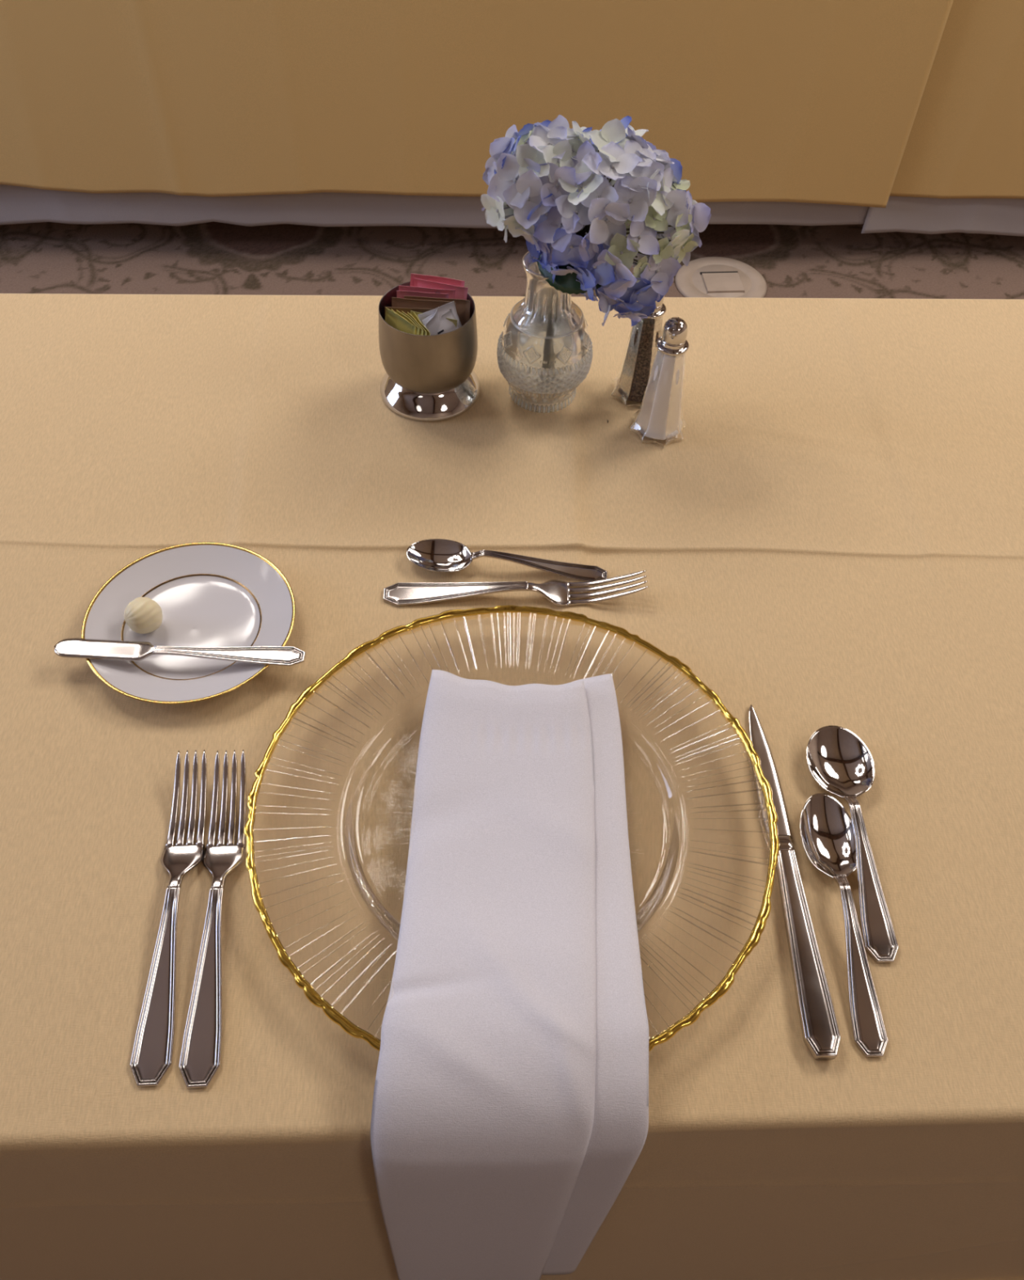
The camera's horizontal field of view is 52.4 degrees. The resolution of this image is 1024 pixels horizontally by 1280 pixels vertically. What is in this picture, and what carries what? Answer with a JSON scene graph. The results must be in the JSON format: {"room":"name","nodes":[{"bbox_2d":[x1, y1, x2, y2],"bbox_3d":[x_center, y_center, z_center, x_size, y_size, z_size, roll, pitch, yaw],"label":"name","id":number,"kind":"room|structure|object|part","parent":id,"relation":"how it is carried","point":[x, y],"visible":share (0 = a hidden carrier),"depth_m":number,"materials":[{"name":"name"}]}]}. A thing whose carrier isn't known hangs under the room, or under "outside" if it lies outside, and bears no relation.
{"room":"banquet hall","nodes":[
{"label":"banquet hall","id":0,"kind":"room"},
{"bbox_2d":[0,222,1023,299],"bbox_3d":[0.033,0.054,1.681,7.000,0.001,7.200,0,52,-2],"label":"floor","id":1,"kind":"structure","parent":0,"point":[210,258],"depth_m":2.42,"materials":[{"name":"carpet"}]},
{"bbox_2d":[675,257,767,297],"bbox_3d":[0.473,-0.824,2.383,0.208,0.015,0.165,-3,52,-4],"label":"floor outlet","id":2,"kind":"object","parent":1,"relation":"on","point":[706,277],"visible":0.84,"depth_m":2.37,"materials":[{"name":"beige plastic"}]},
{"bbox_3d":[0.481,-0.813,2.369,0.084,0.007,0.072,-3,52,-4],"label":"flip lid","id":3,"kind":"part","parent":2,"relation":"part of","materials":[{"name":"beige plastic"}]},
{"bbox_3d":[-0.107,-1.438,2.385,4.600,0.744,0.760,0,52,-2],"label":"banquet table","id":4,"kind":"object","parent":1,"relation":"on","visible":0},
{"bbox_2d":[0,184,869,228],"bbox_3d":[-0.677,-1.451,2.331,3.456,0.694,0.791,0,52,-2],"label":"white undercloth","id":5,"kind":"object","parent":4,"relation":"on","point":[18,205],"visible":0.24,"depth_m":2.33,"materials":[{"name":"white fabric"}]},
{"bbox_2d":[0,0,954,208],"bbox_3d":[-0.783,-1.463,2.277,3.240,0.618,0.832,0,52,-2],"label":"tablecloth","id":6,"kind":"object","parent":5,"relation":"on","point":[808,101],"visible":0.85,"depth_m":2.10,"materials":[{"name":"beige fabric"}]},
{"bbox_2d":[861,195,1023,236],"bbox_3d":[1.498,-1.464,2.414,1.380,0.696,0.801,0,52,-2],"label":"white undercloth","id":7,"kind":"object","parent":4,"relation":"on","point":[926,215],"visible":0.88,"depth_m":2.39,"materials":[{"name":"white fabric"}]},
{"bbox_2d":[889,0,1023,199],"bbox_3d":[1.388,-1.488,2.370,1.596,0.609,0.812,0,52,-2],"label":"tablecloth","id":8,"kind":"object","parent":7,"relation":"on","point":[966,138],"visible":0.58,"depth_m":2.19,"materials":[{"name":"beige fabric"}]},
{"bbox_3d":[0.008,0.193,1.093,2.040,0.746,0.753,0,52,-2],"label":"banquet table","id":9,"kind":"object","parent":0,"visible":0},
{"bbox_2d":[0,293,1023,1279],"bbox_3d":[0.009,0.206,1.073,2.104,0.757,0.860,0,52,-2],"label":"tablecloth","id":10,"kind":"object","parent":9,"relation":"on","point":[833,534],"visible":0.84,"depth_m":0.77,"materials":[{"name":"yellow fabric"}]},
{"bbox_2d":[129,749,207,1086],"bbox_3d":[-0.203,0.157,0.619,0.026,0.019,0.203,-1,52,-3],"label":"fork","id":11,"kind":"object","parent":10,"relation":"on","point":[153,1049],"visible":1,"depth_m":0.60,"materials":[{"name":"metal"}]},
{"bbox_3d":[-0.200,0.195,0.594,0.023,0.011,0.112,-2,52,-3],"label":"handle","id":12,"kind":"part","parent":11,"relation":"part of","materials":[{"name":"metal"}]},
{"bbox_2d":[80,542,295,704],"bbox_3d":[-0.232,-0.011,0.754,0.150,0.015,0.150,0,52,-2],"label":"bread plate","id":13,"kind":"object","parent":10,"relation":"on","point":[207,593],"visible":0.94,"depth_m":0.76,"materials":[{"name":"grey ceramic"}]},
{"bbox_2d":[124,596,162,633],"bbox_3d":[-0.265,-0.018,0.746,0.026,0.025,0.026,-13,53,-12],"label":"ball","id":14,"kind":"object","parent":13,"relation":"on","point":[142,615],"visible":1,"depth_m":0.74,"materials":[{"name":"beige food"}]},
{"bbox_2d":[53,637,306,666],"bbox_3d":[-0.232,0.008,0.727,0.175,0.004,0.019,2,52,0],"label":"spreader","id":15,"kind":"object","parent":13,"relation":"on","point":[74,647],"visible":1,"depth_m":0.73,"materials":[{"name":"metal"}]},
{"bbox_3d":[-0.284,0.006,0.726,0.071,0.003,0.018,2,52,0],"label":"blade","id":16,"kind":"part","parent":15,"relation":"part of","materials":[{"name":"metal"}]},
{"bbox_3d":[-0.197,0.009,0.727,0.105,0.004,0.017,2,52,0],"label":"handle","id":17,"kind":"part","parent":15,"relation":"part of","materials":[{"name":"metal"}]},
{"bbox_2d":[178,749,246,1088],"bbox_3d":[-0.177,0.157,0.619,0.027,0.019,0.204,-2,52,-3],"label":"fork","id":18,"kind":"object","parent":10,"relation":"on","point":[200,1060],"visible":1,"depth_m":0.60,"materials":[{"name":"metal"}]},
{"bbox_3d":[-0.174,0.195,0.594,0.023,0.012,0.112,-2,52,-3],"label":"handle","id":19,"kind":"part","parent":18,"relation":"part of","materials":[{"name":"metal"}]},
{"bbox_2d":[378,281,480,421],"bbox_3d":[-0.072,-0.253,0.906,0.094,0.086,0.094,0,52,-2],"label":"caddy","id":20,"kind":"object","parent":10,"relation":"on","point":[426,378],"visible":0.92,"depth_m":0.88,"materials":[{"name":"silver metal"}]},
{"bbox_2d":[382,307,412,364],"bbox_3d":[-0.098,-0.252,0.886,0.034,0.058,0.007,34,58,23],"label":"packet","id":21,"kind":"object","parent":20,"relation":"in","point":[391,317],"visible":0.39,"depth_m":0.87,"materials":[{"name":"yellow paper"}]},
{"bbox_2d":[391,308,416,334],"bbox_3d":[-0.095,-0.250,0.885,0.034,0.058,0.007,38,59,25],"label":"packet","id":22,"kind":"object","parent":20,"relation":"in","point":[403,325],"visible":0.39,"depth_m":0.87,"materials":[{"name":"yellow paper"}]},
{"bbox_2d":[396,310,420,334],"bbox_3d":[-0.090,-0.249,0.884,0.007,0.058,0.034,-35,60,-26],"label":"packet","id":23,"kind":"object","parent":20,"relation":"in","point":[417,330],"visible":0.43,"depth_m":0.86,"materials":[{"name":"yellow paper"}]},
{"bbox_2d":[401,311,423,335],"bbox_3d":[-0.086,-0.248,0.884,0.007,0.058,0.034,-32,59,-24],"label":"packet","id":24,"kind":"object","parent":20,"relation":"in","point":[421,331],"visible":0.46,"depth_m":0.86,"materials":[{"name":"yellow paper"}]},
{"bbox_2d":[407,311,426,335],"bbox_3d":[-0.083,-0.246,0.883,0.007,0.058,0.034,-29,58,-22],"label":"packet","id":25,"kind":"object","parent":20,"relation":"in","point":[408,313],"visible":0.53,"depth_m":0.86,"materials":[{"name":"yellow paper"}]},
{"bbox_2d":[384,306,451,314],"bbox_3d":[-0.080,-0.260,0.893,0.057,0.057,0.005,0,52,-2],"label":"packet","id":26,"kind":"object","parent":20,"relation":"in","point":[405,310],"visible":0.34,"depth_m":0.87,"materials":[{"name":"beige paper"}]},
{"bbox_2d":[413,312,430,335],"bbox_3d":[-0.079,-0.246,0.883,0.007,0.058,0.034,-24,56,-19],"label":"packet","id":27,"kind":"object","parent":20,"relation":"in","point":[415,316],"visible":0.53,"depth_m":0.86,"materials":[{"name":"yellow paper"}]},
{"bbox_2d":[396,290,448,298],"bbox_3d":[-0.077,-0.275,0.900,0.046,0.058,0.006,2,52,0],"label":"packet","id":28,"kind":"object","parent":20,"relation":"in","point":[400,294],"visible":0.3,"depth_m":0.88,"materials":[{"name":"pink paper"}]},
{"bbox_2d":[391,297,456,308],"bbox_3d":[-0.076,-0.267,0.895,0.057,0.058,0.005,1,52,-1],"label":"packet","id":29,"kind":"object","parent":20,"relation":"in","point":[396,302],"visible":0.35,"depth_m":0.88,"materials":[{"name":"beige paper"}]},
{"bbox_2d":[399,285,455,298],"bbox_3d":[-0.074,-0.279,0.900,0.052,0.059,0.006,0,52,-2],"label":"packet","id":30,"kind":"object","parent":20,"relation":"in","point":[451,293],"visible":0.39,"depth_m":0.88,"materials":[{"name":"pink paper"}]},
{"bbox_2d":[378,307,477,394],"bbox_3d":[-0.072,-0.259,0.898,0.085,0.065,0.085,0,52,-2],"label":"cup","id":31,"kind":"object","parent":20,"relation":"on","point":[444,363],"depth_m":0.87,"materials":[{"name":"metal"}]},
{"bbox_2d":[425,309,439,335],"bbox_3d":[-0.062,-0.253,0.881,0.010,0.050,0.028,19,53,13],"label":"packet","id":32,"kind":"object","parent":20,"relation":"in","point":[433,325],"visible":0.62,"depth_m":0.86,"materials":[{"name":"white paper"}]},
{"bbox_2d":[410,311,457,326],"bbox_3d":[-0.070,-0.253,0.892,0.046,0.060,0.008,6,52,3],"label":"packet","id":33,"kind":"object","parent":20,"relation":"in","point":[454,321],"visible":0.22,"depth_m":0.87,"materials":[{"name":"yellow paper"}]},
{"bbox_2d":[404,296,470,325],"bbox_3d":[-0.065,-0.271,0.900,0.058,0.058,0.004,2,52,0],"label":"packet","id":34,"kind":"object","parent":20,"relation":"in","point":[463,306],"visible":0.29,"depth_m":0.88,"materials":[{"name":"beige paper"}]},
{"bbox_2d":[417,301,457,325],"bbox_3d":[-0.058,-0.257,0.883,0.038,0.050,0.019,-23,56,-19],"label":"packet","id":35,"kind":"object","parent":20,"relation":"in","point":[444,308],"visible":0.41,"depth_m":0.87,"materials":[{"name":"white paper"}]},
{"bbox_2d":[410,273,465,287],"bbox_3d":[-0.067,-0.289,0.904,0.051,0.060,0.007,4,52,1],"label":"packet","id":36,"kind":"object","parent":20,"relation":"in","point":[433,278],"visible":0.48,"depth_m":0.89,"materials":[{"name":"pink paper"}]},
{"bbox_2d":[413,278,468,299],"bbox_3d":[-0.064,-0.283,0.902,0.051,0.060,0.007,7,52,3],"label":"packet","id":37,"kind":"object","parent":20,"relation":"in","point":[461,293],"visible":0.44,"depth_m":0.88,"materials":[{"name":"pink paper"}]},
{"bbox_2d":[422,311,462,327],"bbox_3d":[-0.054,-0.257,0.882,0.038,0.048,0.022,-31,59,-24],"label":"packet","id":38,"kind":"object","parent":20,"relation":"in","point":[427,319],"visible":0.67,"depth_m":0.87,"materials":[{"name":"white paper"}]},
{"bbox_2d":[424,310,473,356],"bbox_3d":[-0.053,-0.252,0.878,0.032,0.038,0.026,-31,59,-24],"label":"packet","id":39,"kind":"object","parent":20,"relation":"in","point":[446,326],"visible":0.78,"depth_m":0.87,"materials":[{"name":"white paper"}]},
{"bbox_2d":[406,538,608,581],"bbox_3d":[-0.004,-0.061,0.801,0.156,0.016,0.034,5,52,2],"label":"spoon","id":40,"kind":"object","parent":10,"relation":"on","point":[438,555],"visible":1,"depth_m":0.80,"materials":[{"name":"metal"}]},
{"bbox_2d":[406,538,473,572],"bbox_3d":[-0.056,-0.063,0.805,0.052,0.010,0.034,5,52,2],"label":"bowl","id":41,"kind":"object","parent":40,"relation":"on","point":[438,555],"depth_m":0.81,"materials":[{"name":"silver metal"}]},
{"bbox_3d":[0.021,-0.059,0.800,0.106,0.015,0.018,5,52,2],"label":"handle","id":42,"kind":"part","parent":40,"relation":"part of","materials":[{"name":"metal"}]},
{"bbox_2d":[243,604,780,1051],"bbox_3d":[0.001,0.110,0.662,0.331,0.022,0.333,-24,56,-19],"label":"charger plate","id":43,"kind":"object","parent":10,"relation":"on","point":[326,830],"visible":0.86,"depth_m":0.66,"materials":[{"name":"clear glass"}]},
{"bbox_2d":[370,669,648,1279],"bbox_3d":[-0.013,0.311,0.836,0.169,0.578,0.317,0,52,-2],"label":"napkin","id":44,"kind":"object","parent":43,"relation":"on","point":[510,1113],"visible":1,"depth_m":0.60,"materials":[{"name":"white fabric"}]},
{"bbox_2d":[382,569,648,605],"bbox_3d":[0.002,-0.040,0.782,0.198,0.019,0.026,0,52,-2],"label":"fork","id":45,"kind":"object","parent":10,"relation":"on","point":[557,592],"visible":1,"depth_m":0.78,"materials":[{"name":"metal"}]},
{"bbox_3d":[-0.043,-0.038,0.784,0.109,0.011,0.023,0,52,-2],"label":"handle","id":46,"kind":"part","parent":45,"relation":"part of","materials":[{"name":"metal"}]},
{"bbox_2d":[497,251,593,413],"bbox_3d":[0.029,-0.265,0.890,0.084,0.131,0.084,17,53,12],"label":"glass vase","id":47,"kind":"object","parent":10,"relation":"on","point":[544,348],"visible":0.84,"depth_m":0.87,"materials":[{"name":"clear glass"}]},
{"bbox_2d":[480,115,711,326],"bbox_3d":[0.062,-0.304,0.846,0.172,0.227,0.135,26,55,18],"label":"hydrangea","id":48,"kind":"object","parent":47,"relation":"in","point":[573,194],"visible":1,"depth_m":0.77,"materials":[{"name":"blue plant"}]},
{"bbox_2d":[611,296,666,407],"bbox_3d":[0.116,-0.260,0.902,0.048,0.111,0.048,6,52,3],"label":"pepper shaker","id":49,"kind":"object","parent":10,"relation":"on","point":[630,384],"visible":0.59,"depth_m":0.90,"materials":[{"name":"clear glass"}]},
{"bbox_2d":[629,316,688,447],"bbox_3d":[0.130,-0.221,0.872,0.048,0.111,0.048,-24,56,-19],"label":"salt shaker","id":50,"kind":"object","parent":10,"relation":"on","point":[660,420],"visible":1,"depth_m":0.87,"materials":[{"name":"clear glass"}]},
{"bbox_2d":[748,704,840,1060],"bbox_3d":[0.172,0.139,0.653,0.021,0.009,0.240,0,52,-2],"label":"knife","id":51,"kind":"object","parent":10,"relation":"on","point":[821,1034],"visible":0.98,"depth_m":0.62,"materials":[{"name":"metal"}]},
{"bbox_3d":[0.169,0.086,0.696,0.017,0.002,0.104,-1,52,-3],"label":"blade","id":52,"kind":"part","parent":51,"relation":"part of","materials":[{"name":"metal"}]},
{"bbox_3d":[0.173,0.182,0.618,0.020,0.009,0.128,0,52,-2],"label":"handle","id":53,"kind":"part","parent":51,"relation":"part of","materials":[{"name":"metal"}]},
{"bbox_2d":[800,793,888,1057],"bbox_3d":[0.202,0.165,0.628,0.037,0.016,0.164,0,52,-2],"label":"teaspoon","id":54,"kind":"object","parent":10,"relation":"on","point":[827,830],"visible":1,"depth_m":0.63,"materials":[{"name":"metal"}]},
{"bbox_2d":[800,793,857,879],"bbox_3d":[0.201,0.126,0.663,0.037,0.010,0.060,0,52,-2],"label":"bowl","id":55,"kind":"object","parent":54,"relation":"on","point":[827,830],"depth_m":0.67,"materials":[{"name":"silver metal"}]},
{"bbox_3d":[0.203,0.188,0.610,0.020,0.015,0.106,0,52,-2],"label":"handle","id":56,"kind":"part","parent":54,"relation":"part of","materials":[{"name":"metal"}]},
{"bbox_2d":[806,725,899,962],"bbox_3d":[0.220,0.124,0.662,0.045,0.016,0.162,0,52,-2],"label":"soup spoon","id":57,"kind":"object","parent":10,"relation":"on","point":[839,761],"visible":1,"depth_m":0.68,"materials":[{"name":"metal"}]},
{"bbox_2d":[806,725,875,798],"bbox_3d":[0.219,0.084,0.697,0.044,0.011,0.056,0,52,-2],"label":"bowl","id":58,"kind":"object","parent":57,"relation":"on","point":[838,760],"depth_m":0.70,"materials":[{"name":"silver metal"}]},
{"bbox_3d":[0.221,0.145,0.645,0.020,0.015,0.108,0,52,-2],"label":"handle","id":59,"kind":"part","parent":57,"relation":"part of","materials":[{"name":"metal"}]}
]}

